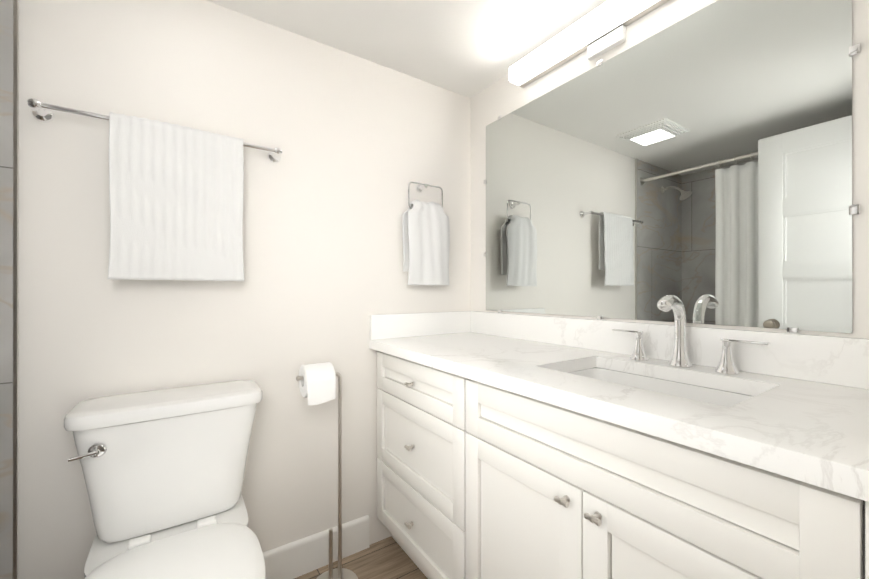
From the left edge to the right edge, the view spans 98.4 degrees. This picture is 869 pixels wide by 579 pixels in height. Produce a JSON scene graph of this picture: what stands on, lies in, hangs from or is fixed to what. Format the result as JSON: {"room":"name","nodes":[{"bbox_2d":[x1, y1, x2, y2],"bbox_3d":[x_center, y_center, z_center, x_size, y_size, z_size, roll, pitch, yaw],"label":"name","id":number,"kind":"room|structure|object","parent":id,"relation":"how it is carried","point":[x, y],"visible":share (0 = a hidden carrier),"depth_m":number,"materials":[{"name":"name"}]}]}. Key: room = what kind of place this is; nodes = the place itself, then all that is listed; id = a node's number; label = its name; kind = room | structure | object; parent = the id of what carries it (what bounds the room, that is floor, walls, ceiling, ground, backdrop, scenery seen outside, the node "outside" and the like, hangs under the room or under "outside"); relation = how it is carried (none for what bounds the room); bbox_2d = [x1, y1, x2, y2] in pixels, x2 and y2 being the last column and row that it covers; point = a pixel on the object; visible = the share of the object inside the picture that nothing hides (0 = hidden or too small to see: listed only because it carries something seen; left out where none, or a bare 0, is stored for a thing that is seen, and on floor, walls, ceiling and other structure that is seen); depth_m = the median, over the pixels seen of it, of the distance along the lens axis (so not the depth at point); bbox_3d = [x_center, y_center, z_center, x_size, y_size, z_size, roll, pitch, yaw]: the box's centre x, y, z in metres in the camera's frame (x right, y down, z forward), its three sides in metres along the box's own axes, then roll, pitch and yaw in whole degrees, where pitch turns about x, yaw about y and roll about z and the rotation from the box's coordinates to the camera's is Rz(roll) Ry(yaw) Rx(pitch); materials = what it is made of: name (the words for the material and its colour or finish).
{"room":"bathroom","nodes":[
{"label":"bathroom","id":0,"kind":"room"},
{"bbox_2d":[294,536,427,578],"bbox_3d":[-0.002,1.142,0.105,3.020,0.030,3.500,0,0,-34],"label":"floor","id":1,"kind":"structure","parent":0,"point":[388,558],"depth_m":1.54,"materials":[{"name":"brown wood"}]},
{"bbox_2d":[64,380,264,578],"bbox_3d":[-0.661,0.725,0.950,0.478,0.806,0.736,0,0,-34],"label":"toilet","id":2,"kind":"object","parent":1,"relation":"on","point":[163,470],"visible":1,"depth_m":1.05,"materials":[{"name":"white ceramic"}]},
{"bbox_2d":[296,372,357,578],"bbox_3d":[-0.402,0.718,1.412,0.232,0.820,0.178,0,0,-34],"label":"stand","id":3,"kind":"object","parent":1,"relation":"on","point":[339,572],"visible":0.92,"depth_m":1.43,"materials":[{"name":"silver metal"}]},
{"bbox_2d":[299,362,335,404],"bbox_3d":[-0.434,0.339,1.387,0.105,0.133,0.121,0,0,-34],"label":"paper roll","id":4,"kind":"object","parent":3,"relation":"on","point":[317,385],"visible":0.98,"depth_m":1.35,"materials":[{"name":"white paper"}]},
{"bbox_2d":[377,351,868,578],"bbox_3d":[0.374,0.693,1.191,0.579,0.871,1.514,0,0,-34],"label":"bathroom vanity","id":5,"kind":"object","parent":1,"relation":"on","point":[477,480],"visible":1,"depth_m":0.83,"materials":[{"name":"white wood"}]},
{"bbox_2d":[369,311,868,501],"bbox_3d":[0.375,0.182,1.192,0.578,0.148,1.516,0,0,-34],"label":"countertop","id":6,"kind":"structure","parent":5,"relation":"on","point":[802,414],"depth_m":0.90,"materials":[{"name":"stone"}]},
{"bbox_2d":[568,367,753,406],"bbox_3d":[0.544,0.341,0.974,0.354,0.166,0.514,0,0,-34],"label":"sink","id":7,"kind":"object","parent":6,"relation":"in","point":[707,395],"visible":0.06,"depth_m":1.06,"materials":[{"name":"white ceramic"}]},
{"bbox_2d":[612,295,770,373],"bbox_3d":[0.678,0.115,1.068,0.138,0.206,0.406,0,0,-34],"label":"faucet","id":8,"kind":"object","parent":6,"relation":"on","point":[680,357],"visible":1,"depth_m":1.07,"materials":[{"name":"silver metal"}]},
{"bbox_2d":[206,0,607,97],"bbox_3d":[0.206,-1.069,0.067,2.960,0.100,3.440,0,0,-34],"label":"ceiling","id":9,"kind":"structure","parent":0,"point":[469,48],"depth_m":1.46,"materials":[{"name":"white paint"}]},
{"bbox_2d":[18,0,868,578],"bbox_3d":[0.133,0.054,0.040,2.510,2.146,0.120,0,0,-34],"label":"wall","id":10,"kind":"structure","parent":0,"point":[360,142],"depth_m":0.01,"materials":[{"name":"white paint"}]},
{"bbox_2d":[0,0,18,578],"bbox_3d":[-1.073,0.055,0.217,0.768,2.145,1.519,0,0,-34],"label":"tiled wall","id":11,"kind":"structure","parent":10,"relation":"attached to","point":[9,191],"depth_m":1.04,"materials":[{"name":"grey tile"}]},
{"bbox_2d":[27,98,281,162],"bbox_3d":[-0.853,-0.511,1.230,0.676,0.048,0.084,0,0,-34],"label":"towel rail","id":12,"kind":"object","parent":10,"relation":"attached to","point":[41,112],"visible":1,"depth_m":1.08,"materials":[{"name":"silver metal"}]},
{"bbox_2d":[108,112,243,280],"bbox_3d":[-0.818,-0.282,1.214,0.360,0.502,0.056,0,0,-34],"label":"bath towel","id":13,"kind":"object","parent":12,"relation":"hanging from","point":[176,191],"visible":1,"depth_m":1.19,"materials":[{"name":"white fabric"}]},
{"bbox_2d":[263,515,368,578],"bbox_3d":[-0.311,1.060,0.729,1.066,0.136,1.519,0,0,-34],"label":"baseboard","id":14,"kind":"structure","parent":10,"relation":"attached to","point":[298,558],"depth_m":1.51,"materials":[{"name":"white wood"}]},
{"bbox_2d":[408,181,442,208],"bbox_3d":[-0.055,-0.442,1.783,0.194,0.142,0.058,0,0,-34],"label":"hanger","id":15,"kind":"object","parent":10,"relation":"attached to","point":[420,187],"visible":0.88,"depth_m":1.78,"materials":[{"name":"silver metal"}]},
{"bbox_2d":[402,200,449,284],"bbox_3d":[-0.036,-0.221,1.760,0.233,0.397,0.086,0,0,-34],"label":"hand towel","id":16,"kind":"object","parent":15,"relation":"hanging from","point":[426,235],"visible":1,"depth_m":1.72,"materials":[{"name":"white fabric"}]},
{"bbox_2d":[509,0,669,87],"bbox_3d":[0.583,-0.911,1.319,0.093,0.108,0.798,0,0,-34],"label":"sconce","id":17,"kind":"object","parent":10,"relation":"attached to","point":[598,31],"visible":1,"depth_m":1.35,"materials":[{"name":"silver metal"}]},
{"bbox_2d":[484,0,860,333],"bbox_3d":[0.603,-0.362,1.365,0.008,0.947,1.264,0,0,-34],"label":"mirror","id":18,"kind":"object","parent":10,"relation":"attached to","point":[699,163],"visible":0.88,"depth_m":1.11,"materials":[{"name":"clear glass"}]}
]}

